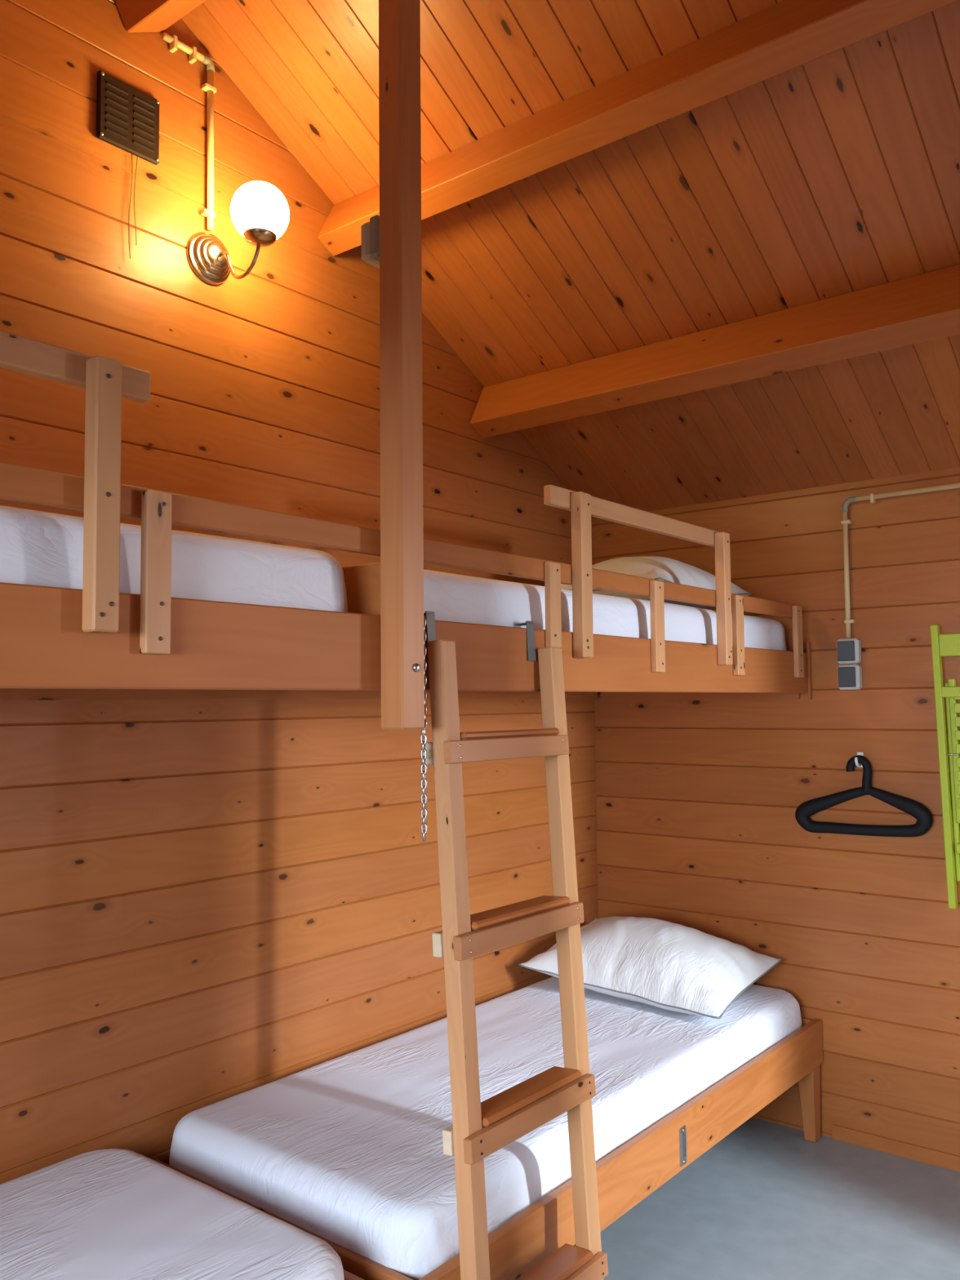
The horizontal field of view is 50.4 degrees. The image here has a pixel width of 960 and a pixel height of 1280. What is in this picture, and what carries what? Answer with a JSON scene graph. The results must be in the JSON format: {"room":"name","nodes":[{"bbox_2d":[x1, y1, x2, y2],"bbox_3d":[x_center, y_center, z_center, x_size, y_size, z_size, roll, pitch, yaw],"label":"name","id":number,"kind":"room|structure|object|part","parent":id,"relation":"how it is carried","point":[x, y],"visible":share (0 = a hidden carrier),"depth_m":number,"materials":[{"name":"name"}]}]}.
{"room":"dormitory","nodes":[
{"label":"dormitory","id":0,"kind":"room"},
{"bbox_2d":[0,0,598,1184],"bbox_3d":[-0.904,-0.102,2.534,0.060,3.674,4.410,-3,-5,39],"label":"wall","id":1,"kind":"structure","parent":0,"point":[203,903],"depth_m":2.71,"materials":[{"name":"brown wood"}]},
{"bbox_2d":[96,70,159,258],"bbox_3d":[-0.886,-1.182,2.572,0.019,0.447,0.172,-3,-5,39],"label":"air vent","id":2,"kind":"object","parent":1,"relation":"in","point":[127,117],"visible":1,"depth_m":2.57,"materials":[{"name":"black plastic"}]},
{"bbox_3d":[-0.889,-1.319,2.582,0.015,0.172,0.172,-3,-5,39],"label":"plate","id":3,"kind":"part","parent":2,"relation":"part of","materials":[{"name":"black plastic"}]},
{"bbox_3d":[-0.881,-1.098,2.571,0.002,0.279,0.010,-3,-5,39],"label":"pull cord","id":4,"kind":"part","parent":2,"relation":"part of","materials":[{"name":"brown fabric"}]},
{"bbox_3d":[-0.872,-1.117,2.584,0.002,0.239,0.010,-3,-5,39],"label":"pull cord","id":5,"kind":"part","parent":2,"relation":"part of","materials":[{"name":"brown fabric"}]},
{"bbox_2d":[161,31,216,231],"bbox_3d":[-0.775,-1.350,2.718,0.023,0.479,0.161,-3,-5,39],"label":"pipe","id":6,"kind":"object","parent":1,"relation":"attached to","point":[175,43],"visible":1,"depth_m":2.76,"materials":[{"name":"brown"}]},
{"bbox_2d":[186,181,288,284],"bbox_3d":[-0.622,-1.060,2.674,0.290,0.228,0.149,-3,-5,39],"label":"wall lamp","id":7,"kind":"object","parent":1,"relation":"attached to","point":[260,211],"visible":1,"depth_m":2.61,"materials":[{"name":"white glass"}]},
{"bbox_3d":[-0.716,-1.034,2.749,0.049,0.140,0.140,-3,-5,39],"label":"plate","id":8,"kind":"part","parent":7,"relation":"part of","materials":[{"name":"gold metal"}]},
{"bbox_3d":[-0.636,-0.993,2.682,0.185,0.096,0.010,-3,-5,39],"label":"arm","id":9,"kind":"part","parent":7,"relation":"part of","materials":[{"name":"gold metal"}]},
{"bbox_3d":[-0.567,-1.107,2.633,0.149,0.140,0.149,-3,-5,39],"label":"glass globe","id":10,"kind":"part","parent":7,"relation":"part of","materials":[{"name":"white glass"}]},
{"bbox_2d":[0,462,812,701],"bbox_3d":[-0.501,-0.024,2.248,0.913,0.330,4.218,-3,-5,39],"label":"bunk","id":11,"kind":"object","parent":1,"relation":"attached to","point":[164,646],"visible":0.95,"depth_m":1.83,"materials":[{"name":"brown wood"}]},
{"bbox_2d":[0,329,150,633],"bbox_3d":[-0.803,-0.231,1.183,0.060,0.408,0.965,-3,-5,39],"label":"rail","id":12,"kind":"object","parent":11,"relation":"attached to","point":[106,381],"visible":1,"depth_m":1.47,"materials":[{"name":"brown wood"}]},
{"bbox_3d":[-0.818,-0.411,1.205,0.024,0.046,0.965,-3,-5,39],"label":"rail","id":13,"kind":"part","parent":12,"relation":"part of","materials":[{"name":"brown wood"}]},
{"bbox_2d":[0,505,347,612],"bbox_3d":[-1.184,-0.090,1.428,0.842,0.228,2.033,-3,-5,39],"label":"mattress","id":14,"kind":"object","parent":11,"relation":"on","point":[37,548],"visible":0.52,"depth_m":1.67,"materials":[{"name":"white fabric"}]},
{"bbox_3d":[-0.198,-0.186,1.956,0.020,0.048,4.130,-3,-5,39],"label":"guard rail","id":15,"kind":"part","parent":11,"relation":"part of","materials":[{"name":"brown wood"}]},
{"bbox_2d":[423,568,786,650],"bbox_3d":[0.145,0.004,3.072,0.840,0.220,2.030,-3,-5,39],"label":"mattress","id":16,"kind":"object","parent":11,"relation":"on","point":[454,597],"visible":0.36,"depth_m":2.50,"materials":[{"name":"white fabric"}]},
{"bbox_2d":[560,555,754,609],"bbox_3d":[0.559,-0.183,3.480,0.504,0.207,0.634,-4,-5,41],"label":"pillow","id":17,"kind":"object","parent":16,"relation":"on","point":[660,568],"visible":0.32,"depth_m":3.29,"materials":[{"name":"white fabric"}]},
{"bbox_2d":[543,484,733,665],"bbox_3d":[0.456,-0.146,2.741,0.060,0.408,0.894,-3,-5,39],"label":"rail","id":18,"kind":"object","parent":11,"relation":"attached to","point":[582,506],"visible":1,"depth_m":2.58,"materials":[{"name":"brown wood"}]},
{"bbox_3d":[0.440,-0.326,2.763,0.024,0.046,0.894,-3,-5,39],"label":"rail","id":19,"kind":"part","parent":18,"relation":"part of","materials":[{"name":"brown wood"}]},
{"bbox_2d":[181,0,959,519],"bbox_3d":[0.372,-1.200,1.590,3.610,1.286,4.750,-3,-5,39],"label":"ceiling","id":20,"kind":"structure","parent":0,"point":[836,173],"depth_m":2.82,"materials":[{"name":"brown wood"}]},
{"bbox_2d":[115,0,205,32],"bbox_3d":[0.353,-1.714,1.613,3.196,0.190,0.175,-3,-5,39],"label":"ridge beam","id":21,"kind":"structure","parent":20,"relation":"attached to","point":[137,15],"depth_m":2.56,"materials":[{"name":"brown wood"}]},
{"bbox_2d":[378,0,424,729],"bbox_3d":[-0.152,-0.717,1.982,0.066,1.775,0.064,-3,-5,39],"label":"post","id":22,"kind":"object","parent":21,"relation":"hanging from","point":[401,399],"visible":1,"depth_m":1.95,"materials":[{"name":"brown wood"}]},
{"bbox_2d":[360,214,379,268],"bbox_3d":[-0.199,-0.787,2.028,0.056,0.084,0.072,-3,-5,39],"label":"switch box","id":23,"kind":"object","parent":22,"relation":"attached to","point":[370,231],"visible":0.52,"depth_m":2.00,"materials":[{"name":"grey plastic"}]},
{"bbox_2d":[420,616,427,842],"bbox_3d":[-0.109,0.172,1.982,0.011,0.437,0.011,2,-4,-36],"label":"chain","id":24,"kind":"object","parent":22,"relation":"hanging from","point":[424,788],"visible":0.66,"depth_m":1.98,"materials":[{"name":"silver metal"}]},
{"bbox_2d":[317,0,959,256],"bbox_3d":[0.794,-1.330,2.132,3.196,0.163,0.135,-3,-5,39],"label":"ceiling beam","id":25,"kind":"structure","parent":20,"relation":"attached to","point":[786,35],"depth_m":2.41,"materials":[{"name":"brown wood"}]},
{"bbox_2d":[469,264,959,438],"bbox_3d":[1.254,-0.892,2.672,3.196,0.189,0.154,-3,-5,39],"label":"ceiling beam","id":26,"kind":"structure","parent":20,"relation":"attached to","point":[925,307],"depth_m":3.02,"materials":[{"name":"brown wood"}]},
{"bbox_2d":[591,466,959,1155],"bbox_3d":[1.744,0.540,3.159,3.340,2.530,0.060,-3,-5,39],"label":"wall","id":27,"kind":"structure","parent":0,"point":[698,828],"depth_m":3.56,"materials":[{"name":"brown wood"}]},
{"bbox_2d":[836,638,862,689],"bbox_3d":[1.266,0.083,3.499,0.074,0.174,0.048,-3,-5,39],"label":"double switch","id":28,"kind":"object","parent":27,"relation":"attached to","point":[848,650],"visible":1,"depth_m":3.48,"materials":[{"name":"grey plastic"}]},
{"bbox_2d":[854,751,862,767],"bbox_3d":[1.284,0.408,3.466,0.020,0.052,0.049,-3,-5,39],"label":"wall hook","id":29,"kind":"object","parent":27,"relation":"attached to","point":[859,765],"visible":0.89,"depth_m":3.47,"materials":[{"name":"white plastic"}]},
{"bbox_2d":[795,755,932,836],"bbox_3d":[1.287,0.526,3.452,0.458,0.272,0.039,-3,-5,39],"label":"hanger","id":30,"kind":"object","parent":29,"relation":"hanging from","point":[920,812],"visible":1,"depth_m":3.43,"materials":[{"name":"black plastic"}]},
{"bbox_2d":[831,1124,959,1172],"bbox_3d":[2.087,1.627,2.778,2.270,0.047,0.008,-3,-5,39],"label":"baseboard","id":31,"kind":"structure","parent":27,"relation":"attached to","point":[922,1154],"depth_m":3.35,"materials":[{"name":"brown wood"}]},
{"bbox_2d":[840,482,959,637],"bbox_3d":[2.045,-0.298,2.907,2.017,0.488,0.023,-3,-5,39],"label":"pipe","id":32,"kind":"object","parent":27,"relation":"attached to","point":[845,522],"visible":1,"depth_m":3.51,"materials":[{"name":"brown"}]},
{"bbox_2d":[929,624,959,909],"bbox_3d":[1.663,0.392,3.150,0.476,0.903,0.056,-3,-5,39],"label":"folding chair","id":33,"kind":"object","parent":27,"relation":"attached to","point":[948,644],"visible":1,"depth_m":3.26,"materials":[{"name":"paint"}]},
{"bbox_3d":[1.653,0.158,3.154,0.430,0.035,0.016,-3,-5,39],"label":"rail","id":34,"kind":"part","parent":33,"relation":"part of","materials":[{"name":"paint"}]},
{"bbox_3d":[1.522,0.454,3.281,0.026,0.633,0.024,-3,-5,39],"label":"leg","id":35,"kind":"part","parent":33,"relation":"part of","materials":[{"name":"paint"}]},
{"bbox_3d":[1.528,0.354,3.276,0.027,0.460,0.028,-3,-5,39],"label":"seat rail","id":36,"kind":"part","parent":33,"relation":"part of","materials":[{"name":"paint"}]},
{"bbox_2d":[600,1116,959,1279],"bbox_3d":[0.398,1.610,1.382,3.350,0.060,4.400,-3,-5,39],"label":"floor","id":37,"kind":"structure","parent":0,"point":[766,1202],"depth_m":2.96,"materials":[{"name":"grey concrete"}]},
{"bbox_2d":[342,1269,364,1279],"bbox_3d":[-1.153,1.393,1.338,0.904,0.392,2.135,-3,-5,39],"label":"frame","id":38,"kind":"object","parent":37,"relation":"on","point":[347,1275],"visible":0.02,"depth_m":1.97,"materials":[{"name":"brown wood"}]},
{"bbox_2d":[0,1148,344,1279],"bbox_3d":[-1.170,1.193,1.360,0.867,0.197,2.051,-3,-5,39],"label":"mattress","id":39,"kind":"object","parent":38,"relation":"on","point":[108,1214],"visible":1,"depth_m":1.95,"materials":[{"name":"white fabric"}]},
{"bbox_2d":[148,1017,823,1279],"bbox_3d":[0.188,1.484,2.993,0.910,0.392,2.062,-3,-5,39],"label":"frame","id":40,"kind":"object","parent":37,"relation":"on","point":[627,1175],"visible":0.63,"depth_m":2.60,"materials":[{"name":"brown wood"}]},
{"bbox_3d":[-0.165,1.382,3.284,0.006,0.146,2.062,-3,-5,39],"label":"rail","id":41,"kind":"part","parent":40,"relation":"part of","materials":[{"name":"brown wood"}]},
{"bbox_3d":[-0.463,1.320,2.218,0.866,0.142,0.022,-3,-5,39],"label":"rail","id":42,"kind":"part","parent":40,"relation":"part of","materials":[{"name":"brown wood"}]},
{"bbox_2d":[168,976,801,1279],"bbox_3d":[0.172,1.286,3.021,0.867,0.194,2.031,-3,-5,39],"label":"mattress","id":43,"kind":"object","parent":40,"relation":"on","point":[347,1149],"visible":0.68,"depth_m":2.52,"materials":[{"name":"white fabric"}]},
{"bbox_2d":[517,916,782,1018],"bbox_3d":[0.592,1.109,3.559,0.757,0.235,0.523,-3,-4,37],"label":"pillow","id":44,"kind":"object","parent":43,"relation":"on","point":[662,964],"visible":0.91,"depth_m":3.40,"materials":[{"name":"white fabric"}]},
{"bbox_3d":[0.526,1.341,2.729,0.028,0.146,2.062,-3,-5,39],"label":"rail","id":45,"kind":"part","parent":40,"relation":"part of","materials":[{"name":"brown wood"}]},
{"bbox_3d":[0.816,1.407,3.802,0.866,0.142,0.022,-3,-5,39],"label":"rail","id":46,"kind":"part","parent":40,"relation":"part of","materials":[{"name":"brown wood"}]},
{"bbox_3d":[1.127,1.579,3.489,0.057,0.246,0.070,-3,-5,39],"label":"leg","id":47,"kind":"part","parent":40,"relation":"part of","materials":[{"name":"brown wood"}]},
{"bbox_2d":[422,611,608,1279],"bbox_3d":[0.068,0.786,2.105,0.183,1.680,0.442,-3,-5,39],"label":"ladder","id":48,"kind":"object","parent":37,"relation":"on","point":[478,1129],"visible":0.98,"depth_m":2.04,"materials":[{"name":"brown wood"}]},
{"bbox_3d":[-0.031,0.807,1.952,0.039,1.621,0.045,-8,-7,38],"label":"rail","id":49,"kind":"part","parent":48,"relation":"part of","materials":[{"name":"brown wood"}]},
{"bbox_3d":[0.205,0.823,2.245,0.039,1.621,0.045,-8,-7,38],"label":"rail","id":50,"kind":"part","parent":48,"relation":"part of","materials":[{"name":"brown wood"}]}
]}

